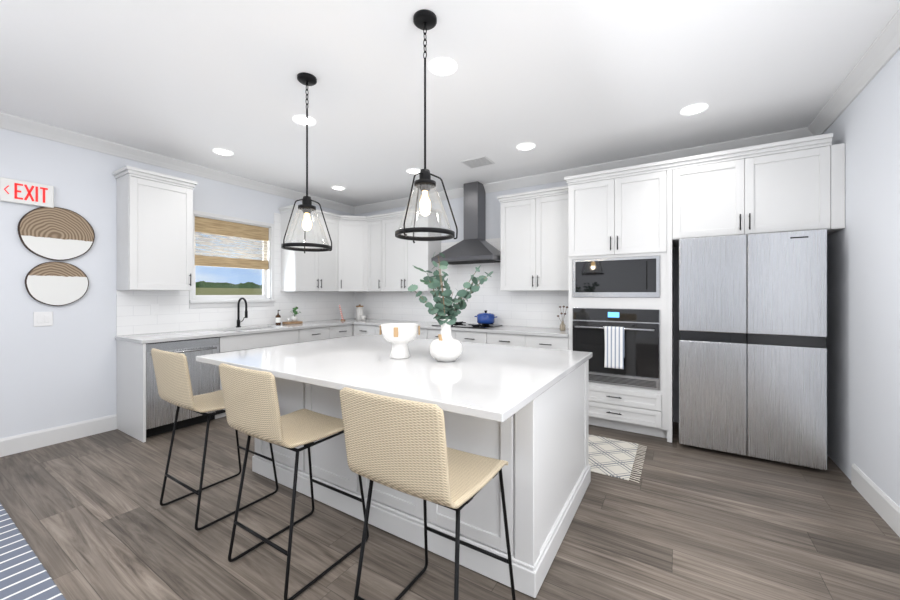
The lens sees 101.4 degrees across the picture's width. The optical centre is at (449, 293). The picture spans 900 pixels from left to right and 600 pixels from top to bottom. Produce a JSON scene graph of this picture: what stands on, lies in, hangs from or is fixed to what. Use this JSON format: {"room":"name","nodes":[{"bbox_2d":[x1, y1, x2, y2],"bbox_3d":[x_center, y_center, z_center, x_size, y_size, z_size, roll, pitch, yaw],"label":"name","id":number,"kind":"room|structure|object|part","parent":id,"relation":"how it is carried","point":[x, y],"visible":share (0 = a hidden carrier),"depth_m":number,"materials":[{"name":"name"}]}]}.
{"room":"kitchen","nodes":[
{"label":"kitchen","id":0,"kind":"room"},
{"bbox_2d":[0,128,354,438],"bbox_3d":[-3.741,-0.065,2.941,0.120,2.770,8.080,0,0,32],"label":"wall","id":1,"kind":"structure","parent":0,"point":[61,371],"depth_m":3.31,"materials":[{"name":"white paint"}]},
{"bbox_2d":[0,177,53,207],"bbox_3d":[-3.549,-0.845,3.092,0.040,0.190,0.300,0,0,32],"label":"exit sign","id":2,"kind":"object","parent":1,"relation":"attached to","point":[24,192],"visible":0.96,"depth_m":3.07,"materials":[{"name":"white plastic"}]},
{"bbox_2d":[33,311,52,326],"bbox_3d":[-3.514,0.217,3.180,0.008,0.125,0.115,0,0,32],"label":"switch plate","id":3,"kind":"object","parent":1,"relation":"attached to","point":[42,318],"depth_m":3.17,"materials":[{"name":"white plastic"}]},
{"bbox_2d":[18,207,94,260],"bbox_3d":[-3.457,-0.527,3.249,0.030,0.470,0.470,0,0,32],"label":"wall decor","id":4,"kind":"object","parent":1,"relation":"attached to","point":[57,234],"visible":0.94,"depth_m":3.22,"materials":[{"name":"brown wood"}]},
{"bbox_2d":[25,262,88,305],"bbox_3d":[-3.457,-0.088,3.249,0.030,0.390,0.390,0,0,32],"label":"wall decor","id":5,"kind":"object","parent":1,"relation":"attached to","point":[56,283],"visible":0.94,"depth_m":3.23,"materials":[{"name":"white wood"}]},
{"bbox_2d":[0,414,116,456],"bbox_3d":[-4.498,1.248,1.598,0.015,0.145,4.700,0,0,32],"label":"baseboard","id":6,"kind":"structure","parent":1,"relation":"attached to","point":[11,445],"depth_m":3.24,"materials":[{"name":"white wood"}]},
{"bbox_2d":[115,173,194,292],"bbox_3d":[-2.980,-0.578,3.734,0.327,1.087,0.530,0,0,32],"label":"upper cabinet","id":7,"kind":"object","parent":1,"relation":"attached to","point":[154,215],"depth_m":3.59,"materials":[{"name":"white wood"}]},
{"bbox_2d":[0,112,355,213],"bbox_3d":[-3.656,-1.397,2.888,0.080,0.105,7.840,0,0,32],"label":"crown molding","id":8,"kind":"structure","parent":1,"relation":"attached to","point":[7,121],"depth_m":3.74,"materials":[{"name":"white wood"}]},
{"bbox_2d":[189,210,275,308],"bbox_3d":[-2.694,-0.390,4.580,0.165,1.110,1.020,0,0,32],"label":"window","id":9,"kind":"structure","parent":1,"relation":"in","point":[244,230],"depth_m":4.55,"materials":[{"name":"white"}]},
{"bbox_3d":[-2.733,-0.415,4.605,0.004,0.860,0.820,0,0,32],"label":"glass","id":10,"kind":"part","parent":9,"relation":"part of","materials":[{"name":"clear glass"}]},
{"bbox_2d":[193,216,268,269],"bbox_3d":[-2.683,-0.604,4.573,0.028,0.558,0.890,0,0,32],"label":"shade","id":11,"kind":"object","parent":9,"relation":"attached to","point":[212,225],"depth_m":4.51,"materials":[{"name":"brown wood"}]},
{"bbox_2d":[116,193,354,335],"bbox_3d":[-2.435,-0.345,4.912,0.009,1.510,3.107,0,0,32],"label":"backsplash","id":12,"kind":"structure","parent":1,"relation":"attached to","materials":[{"name":"tile"}]},
{"bbox_2d":[280,209,315,292],"bbox_3d":[-2.086,-0.578,5.172,0.327,1.087,0.438,0,0,32],"label":"upper cabinet","id":13,"kind":"object","parent":1,"relation":"attached to","point":[297,268],"depth_m":5.01,"materials":[{"name":"white wood"}]},
{"bbox_2d":[316,213,339,292],"bbox_3d":[-1.889,-0.578,5.449,0.368,1.087,0.480,0,0,32],"label":"upper cabinet","id":14,"kind":"object","parent":1,"relation":"attached to","point":[327,262],"depth_m":5.39,"materials":[{"name":"white wood"}]},
{"bbox_3d":[-3.086,0.163,3.846,0.009,0.115,0.070,0,0,32],"label":"switch plate","id":15,"kind":"object","parent":1,"relation":"attached to","visible":0},
{"bbox_2d":[150,304,158,314],"bbox_3d":[-3.086,0.163,3.847,0.010,0.115,0.070,0,0,32],"label":"outlet plate","id":16,"kind":"object","parent":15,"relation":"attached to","point":[154,307],"depth_m":3.85,"materials":[{"name":"white plastic"}]},
{"bbox_2d":[0,416,899,599],"bbox_3d":[-1.270,1.350,1.403,5.940,0.060,8.080,0,0,32],"label":"floor","id":17,"kind":"structure","parent":0,"point":[91,517],"depth_m":2.02,"materials":[{"name":"brown wood"}]},
{"bbox_2d":[0,503,65,599],"bbox_3d":[-3.089,1.314,0.904,2.300,0.012,2.670,0,0,32],"label":"rug","id":18,"kind":"object","parent":17,"relation":"on","point":[24,575],"visible":1,"depth_m":1.73,"materials":[{"name":"grey fabric"}]},
{"bbox_2d":[115,337,227,442],"bbox_3d":[-2.799,0.882,3.728,0.642,0.872,0.710,0,0,32],"label":"base cabinet","id":19,"kind":"object","parent":17,"relation":"on","point":[141,413],"depth_m":3.46,"materials":[{"name":"white wood"}]},
{"bbox_2d":[119,333,219,439],"bbox_3d":[-2.797,0.883,3.702,0.673,0.867,0.624,0,0,32],"label":"dishwasher","id":20,"kind":"object","parent":19,"relation":"in","point":[143,414],"depth_m":3.45,"materials":[{"name":"silver metal"}]},
{"bbox_2d":[116,317,379,344],"bbox_3d":[-2.168,0.427,4.739,0.645,0.033,3.119,0,0,32],"label":"countertop","id":21,"kind":"structure","parent":19,"relation":"on","point":[237,330],"depth_m":4.11,"materials":[{"name":"white stone"}]},
{"bbox_2d":[235,297,247,327],"bbox_3d":[-2.514,0.227,4.487,0.214,0.367,0.098,0,0,32],"label":"faucet","id":22,"kind":"object","parent":21,"relation":"on","point":[238,305],"depth_m":4.50,"materials":[{"name":"black metal"}]},
{"bbox_2d":[275,310,280,324],"bbox_3d":[-2.269,0.311,4.864,0.072,0.195,0.064,0,0,32],"label":"soap bottle","id":23,"kind":"object","parent":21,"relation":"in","point":[277,319],"visible":1,"depth_m":4.85,"materials":[{"name":"brown glass"}]},
{"bbox_2d":[282,307,302,324],"bbox_3d":[-2.149,0.293,5.024,0.144,0.231,0.220,0,0,32],"label":"planter","id":24,"kind":"object","parent":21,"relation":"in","point":[294,319],"visible":1,"depth_m":5.01,"materials":[{"name":"brown wood"}]},
{"bbox_2d":[339,305,344,320],"bbox_3d":[-1.652,0.291,5.633,0.099,0.236,0.200,0,0,-16],"label":"cookbook stand","id":25,"kind":"object","parent":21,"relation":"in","point":[342,319],"visible":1,"depth_m":5.54,"materials":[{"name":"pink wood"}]},
{"bbox_2d":[356,305,365,319],"bbox_3d":[-1.383,0.289,5.755,0.223,0.240,0.143,0,0,32],"label":"canister","id":26,"kind":"object","parent":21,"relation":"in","point":[359,312],"visible":1,"depth_m":5.75,"materials":[{"name":"white ceramic"}]},
{"bbox_2d":[151,348,277,530],"bbox_3d":[-1.478,0.821,2.327,0.463,0.989,0.559,0,0,32],"label":"stool","id":27,"kind":"object","parent":17,"relation":"on","point":[172,376],"visible":0.81,"depth_m":2.14,"materials":[{"name":"wicker"}]},
{"bbox_3d":[-1.487,0.518,2.313,0.432,0.382,0.525,0,0,32],"label":"seat","id":28,"kind":"part","parent":27,"relation":"part of","materials":[{"name":"wicker"}]},
{"bbox_2d":[224,329,303,351],"bbox_3d":[-2.387,0.882,4.406,0.625,0.872,1.002,0,0,32],"label":"base cabinet","id":29,"kind":"object","parent":17,"relation":"on","point":[290,336],"depth_m":4.24,"materials":[{"name":"white wood"}]},
{"bbox_2d":[219,363,368,599],"bbox_3d":[-0.773,0.821,1.853,0.463,0.989,0.559,0,0,32],"label":"stool","id":30,"kind":"object","parent":17,"relation":"on","point":[251,402],"visible":0.96,"depth_m":1.68,"materials":[{"name":"wicker"}]},
{"bbox_3d":[-0.782,0.518,1.838,0.432,0.382,0.525,0,0,32],"label":"seat","id":31,"kind":"part","parent":30,"relation":"part of","materials":[{"name":"wicker"}]},
{"bbox_2d":[304,329,327,341],"bbox_3d":[-2.027,0.882,4.983,0.625,0.872,0.602,0,0,32],"label":"drawer","id":32,"kind":"object","parent":17,"relation":"on","point":[309,334],"depth_m":4.82,"materials":[{"name":"white wood"}]},
{"bbox_2d":[328,325,351,338],"bbox_3d":[-1.776,0.882,5.333,0.683,0.872,0.501,0,0,32],"label":"base cabinet","id":33,"kind":"object","parent":17,"relation":"on","point":[334,331],"depth_m":5.16,"materials":[{"name":"white wood"}]},
{"bbox_2d":[352,325,375,335],"bbox_3d":[-1.090,0.882,5.506,0.470,0.872,0.679,0,0,32],"label":"base cabinet","id":34,"kind":"object","parent":17,"relation":"on","point":[356,329],"depth_m":5.27,"materials":[{"name":"white wood"}]},
{"bbox_2d":[376,325,431,338],"bbox_3d":[-0.501,0.882,5.175,1.002,0.872,0.618,0,0,32],"label":"base cabinet","id":35,"kind":"object","parent":17,"relation":"on","point":[424,333],"depth_m":4.71,"materials":[{"name":"white wood"}]},
{"bbox_2d":[252,358,590,597],"bbox_3d":[-0.240,0.882,2.656,2.164,0.872,1.173,0,0,32],"label":"kitchen island","id":36,"kind":"object","parent":17,"relation":"on","point":[523,412],"depth_m":1.86,"materials":[{"name":"white wood"}]},
{"bbox_2d":[196,334,591,421],"bbox_3d":[-0.336,0.427,2.500,2.185,0.034,1.550,0,0,32],"label":"island countertop","id":37,"kind":"structure","parent":36,"relation":"on","point":[490,382],"depth_m":1.99,"materials":[{"name":"white stone"}]},
{"bbox_2d":[380,323,419,358],"bbox_3d":[-0.322,0.303,2.368,0.244,0.212,0.244,0,0,32],"label":"footed bowl","id":38,"kind":"object","parent":37,"relation":"on","point":[399,336],"visible":1,"depth_m":2.31,"materials":[{"name":"white ceramic"}]},
{"bbox_2d":[408,252,492,361],"bbox_3d":[-0.015,0.064,2.303,0.537,0.690,0.458,0,0,32],"label":"vase","id":39,"kind":"object","parent":37,"relation":"on","point":[445,347],"visible":1,"depth_m":2.23,"materials":[{"name":"white ceramic"}]},
{"bbox_3d":[0.657,0.816,2.097,0.008,0.738,0.951,0,0,32],"label":"panel","id":40,"kind":"part","parent":36,"relation":"part of","materials":[{"name":"white wood"}]},
{"bbox_2d":[340,387,515,599],"bbox_3d":[-0.067,0.821,1.407,0.463,0.989,0.559,0,0,32],"label":"stool","id":41,"kind":"object","parent":17,"relation":"on","point":[398,444],"visible":1,"depth_m":1.20,"materials":[{"name":"wicker"}]},
{"bbox_3d":[-0.075,0.518,1.393,0.432,0.382,0.525,0,0,32],"label":"seat","id":42,"kind":"part","parent":41,"relation":"part of","materials":[{"name":"wicker"}]},
{"bbox_3d":[-0.050,1.002,1.433,0.463,0.628,0.498,0,0,32],"label":"frame","id":43,"kind":"part","parent":41,"relation":"part of","materials":[{"name":"black metal"}]},
{"bbox_2d":[432,329,491,343],"bbox_3d":[0.255,0.882,4.704,0.901,0.872,0.618,0,0,32],"label":"base cabinet","id":44,"kind":"object","parent":17,"relation":"on","point":[484,338],"depth_m":4.36,"materials":[{"name":"white wood"}]},
{"bbox_2d":[492,333,563,349],"bbox_3d":[0.952,0.882,4.270,0.986,0.872,0.618,0,0,32],"label":"base cabinet","id":45,"kind":"object","parent":17,"relation":"on","point":[509,339],"depth_m":3.98,"materials":[{"name":"white wood"}]},
{"bbox_2d":[352,321,563,336],"bbox_3d":[0.061,0.427,4.808,3.064,0.033,0.646,0,0,32],"label":"countertop","id":46,"kind":"structure","parent":45,"relation":"on","point":[524,330],"depth_m":4.35,"materials":[{"name":"white stone"}]},
{"bbox_2d":[432,321,503,328],"bbox_3d":[0.219,0.393,4.705,0.760,0.033,0.501,0,0,32],"label":"cooktop","id":47,"kind":"object","parent":46,"relation":"in","point":[458,324],"depth_m":4.62,"materials":[{"name":"black glass"}]},
{"bbox_2d":[474,310,496,323],"bbox_3d":[0.458,0.294,4.709,0.300,0.162,0.236,0,0,32],"label":"pot","id":48,"kind":"object","parent":47,"relation":"on","point":[485,318],"visible":1,"depth_m":4.62,"materials":[{"name":"blue ceramic"}]},
{"bbox_2d":[557,306,567,330],"bbox_3d":[1.256,0.270,4.090,0.114,0.277,0.104,0,0,32],"label":"bud vase","id":49,"kind":"object","parent":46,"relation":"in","point":[562,326],"visible":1,"depth_m":4.08,"materials":[{"name":"beige ceramic"}]},
{"bbox_2d":[589,435,646,482],"bbox_3d":[0.967,1.315,3.209,1.282,0.008,0.730,0,0,32],"label":"rug","id":50,"kind":"object","parent":17,"relation":"on","point":[611,457],"visible":0.46,"depth_m":2.96,"materials":[{"name":"beige fabric"}]},
{"bbox_2d":[564,165,675,442],"bbox_3d":[1.746,0.098,3.758,0.903,2.439,0.648,0,0,32],"label":"tall cabinet","id":51,"kind":"object","parent":17,"relation":"on","point":[593,251],"depth_m":3.45,"materials":[{"name":"white wood"}]},
{"bbox_2d":[572,255,660,390],"bbox_3d":[1.545,0.263,3.486,0.770,1.215,0.086,0,0,32],"label":"wall oven","id":52,"kind":"object","parent":51,"relation":"in","point":[616,299],"depth_m":3.46,"materials":[{"name":"silver metal"}]},
{"bbox_2d":[604,326,624,369],"bbox_3d":[1.541,0.501,3.449,0.172,0.388,0.040,0,0,32],"label":"towel","id":53,"kind":"object","parent":52,"relation":"hanging from","point":[614,336],"depth_m":3.43,"materials":[{"name":"white fabric"}]},
{"bbox_2d":[679,229,826,469],"bbox_3d":[2.524,0.423,3.193,0.910,1.787,0.691,0,0,32],"label":"fridge","id":54,"kind":"object","parent":17,"relation":"on","point":[752,346],"visible":1,"depth_m":2.87,"materials":[{"name":"grey metal"}]},
{"bbox_2d":[0,0,899,206],"bbox_3d":[-1.270,-1.490,1.403,5.940,0.080,8.080,0,0,32],"label":"ceiling","id":55,"kind":"structure","parent":0,"point":[564,84],"depth_m":2.48,"materials":[{"name":"white paint"}]},
{"bbox_2d":[212,149,232,155],"bbox_3d":[-2.321,-1.447,3.765,0.183,0.006,0.183,0,0,-7],"label":"recessed light","id":56,"kind":"object","parent":55,"relation":"in","point":[224,152],"depth_m":3.77,"materials":[{"name":"white plastic"}]},
{"bbox_2d":[293,115,315,125],"bbox_3d":[-1.217,-1.447,3.078,0.183,0.006,0.183,0,0,8],"label":"recessed light","id":57,"kind":"object","parent":55,"relation":"in","point":[299,119],"depth_m":3.07,"materials":[{"name":"white plastic"}]},
{"bbox_2d":[281,72,331,252],"bbox_3d":[-0.964,-0.867,2.463,0.314,1.163,0.330,0,0,32],"label":"pendant light","id":58,"kind":"object","parent":55,"relation":"hanging from","point":[306,207],"visible":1,"depth_m":2.46,"materials":[{"name":"black metal"}]},
{"bbox_3d":[-0.960,-0.443,2.470,0.294,0.265,0.294,0,0,32],"label":"lamp shade","id":59,"kind":"part","parent":58,"relation":"part of","materials":[{"name":"clear glass"}]},
{"bbox_2d":[331,186,344,189],"bbox_3d":[-1.528,-1.447,5.039,0.183,0.006,0.183,0,0,-7],"label":"recessed light","id":60,"kind":"object","parent":55,"relation":"in","point":[333,187],"depth_m":5.03,"materials":[{"name":"white plastic"}]},
{"bbox_2d":[406,169,419,173],"bbox_3d":[-0.425,-1.447,4.352,0.183,0.006,0.183,0,0,8],"label":"recessed light","id":61,"kind":"object","parent":55,"relation":"in","point":[412,171],"depth_m":4.35,"materials":[{"name":"white plastic"}]},
{"bbox_2d":[395,9,457,242],"bbox_3d":[-0.135,-0.867,1.930,0.314,1.163,0.330,0,0,32],"label":"pendant light","id":62,"kind":"object","parent":55,"relation":"hanging from","point":[423,20],"visible":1,"depth_m":1.92,"materials":[{"name":"black metal"}]},
{"bbox_3d":[-0.131,-0.443,1.937,0.294,0.265,0.294,0,0,32],"label":"lamp shade","id":63,"kind":"part","parent":62,"relation":"part of","materials":[{"name":"clear glass"}]},
{"bbox_2d":[428,57,456,75],"bbox_3d":[-0.046,-1.447,2.349,0.183,0.006,0.183,0,0,-7],"label":"recessed light","id":64,"kind":"object","parent":55,"relation":"in","point":[442,66],"depth_m":2.34,"materials":[{"name":"white plastic"}]},
{"bbox_2d":[461,156,494,168],"bbox_3d":[0.309,-1.445,4.054,0.300,0.009,0.250,0,0,32],"label":"ceiling vent","id":65,"kind":"object","parent":55,"relation":"in","point":[478,162],"visible":1,"depth_m":4.04,"materials":[{"name":"white metal"}]},
{"bbox_2d":[516,143,534,150],"bbox_3d":[0.747,-1.447,3.622,0.183,0.006,0.183,0,0,-7],"label":"recessed light","id":66,"kind":"object","parent":55,"relation":"in","point":[524,146],"depth_m":3.61,"materials":[{"name":"white plastic"}]},
{"bbox_2d":[680,103,707,115],"bbox_3d":[1.919,-1.447,2.893,0.183,0.006,0.183,0,0,-7],"label":"recessed light","id":67,"kind":"object","parent":55,"relation":"in","point":[696,108],"depth_m":2.89,"materials":[{"name":"white plastic"}]},
{"bbox_2d":[355,181,679,422],"bbox_3d":[0.833,-0.065,4.782,5.700,2.770,0.120,0,0,32],"label":"wall","id":68,"kind":"structure","parent":0,"point":[493,217],"depth_m":4.84,"materials":[{"name":"white paint"}]},
{"bbox_2d":[340,216,367,292],"bbox_3d":[-1.510,-0.578,5.770,0.673,1.087,0.674,0,0,32],"label":"upper cabinet","id":69,"kind":"object","parent":68,"relation":"attached to","point":[353,230],"depth_m":5.59,"materials":[{"name":"white wood"}]},
{"bbox_3d":[-1.468,-0.568,5.587,0.308,1.059,0.309,0,0,32],"label":"corner door","id":70,"kind":"part","parent":69,"relation":"part of","materials":[{"name":"white wood"}]},
{"bbox_2d":[368,217,383,292],"bbox_3d":[-1.057,-0.578,5.668,0.408,1.087,0.368,0,0,32],"label":"upper cabinet","id":71,"kind":"object","parent":68,"relation":"attached to","point":[375,224],"depth_m":5.55,"materials":[{"name":"white wood"}]},
{"bbox_2d":[384,209,443,292],"bbox_3d":[-0.594,-0.578,5.404,0.901,1.087,0.327,0,0,32],"label":"upper cabinet","id":72,"kind":"object","parent":68,"relation":"attached to","point":[400,255],"depth_m":5.23,"materials":[{"name":"white wood"}]},
{"bbox_2d":[431,181,500,264],"bbox_3d":[0.258,-0.926,4.767,0.880,1.040,0.486,0,0,32],"label":"range hood","id":73,"kind":"object","parent":68,"relation":"attached to","point":[474,246],"visible":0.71,"depth_m":4.75,"materials":[{"name":"silver metal"}]},
{"bbox_2d":[354,237,581,329],"bbox_3d":[-0.041,-0.160,5.247,3.700,1.140,0.009,0,0,32],"label":"backsplash","id":74,"kind":"structure","parent":68,"relation":"attached to","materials":[{"name":"tile"}]},
{"bbox_2d":[500,189,563,292],"bbox_3d":[1.072,-0.578,4.367,0.885,1.087,0.327,0,0,32],"label":"upper cabinet","id":75,"kind":"object","parent":68,"relation":"attached to","point":[532,228],"depth_m":4.25,"materials":[{"name":"white wood"}]},
{"bbox_2d":[352,128,803,213],"bbox_3d":[0.780,-1.397,4.697,5.520,0.105,0.080,0,0,32],"label":"crown molding","id":76,"kind":"structure","parent":68,"relation":"attached to","point":[557,176],"depth_m":4.14,"materials":[{"name":"white wood"}]},
{"bbox_2d":[676,141,844,246],"bbox_3d":[2.590,-0.800,3.239,1.079,0.642,0.638,0,0,32],"label":"upper cabinet","id":77,"kind":"object","parent":68,"relation":"attached to","point":[793,187],"depth_m":2.93,"materials":[{"name":"white wood"}]},
{"bbox_2d":[824,49,899,506],"bbox_3d":[1.200,-0.065,-0.135,0.120,2.770,8.080,0,0,32],"label":"wall","id":78,"kind":"structure","parent":0,"point":[863,340],"depth_m":2.36,"materials":[{"name":"white paint"}]},
{"bbox_2d":[804,8,899,136],"bbox_3d":[1.115,-1.397,-0.082,0.080,0.105,7.840,0,0,32],"label":"crown molding","id":79,"kind":"structure","parent":78,"relation":"attached to","point":[880,53],"depth_m":2.35,"materials":[{"name":"white wood"}]},
{"bbox_2d":[851,463,899,536],"bbox_3d":[0.932,1.248,-0.439,0.015,0.145,7.040,0,0,32],"label":"baseboard","id":80,"kind":"structure","parent":78,"relation":"attached to","point":[879,500],"depth_m":2.23,"materials":[{"name":"white wood"}]},
{"label":"outside","id":81,"kind":"structure","parent":0,"visible":0},
{"bbox_2d":[196,232,261,294],"bbox_3d":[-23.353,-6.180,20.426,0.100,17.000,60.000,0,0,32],"label":"window pane","id":82,"kind":"object","parent":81,"point":[200,271],"depth_m":29.41,"materials":[{"name":"clear glass"}]}
]}

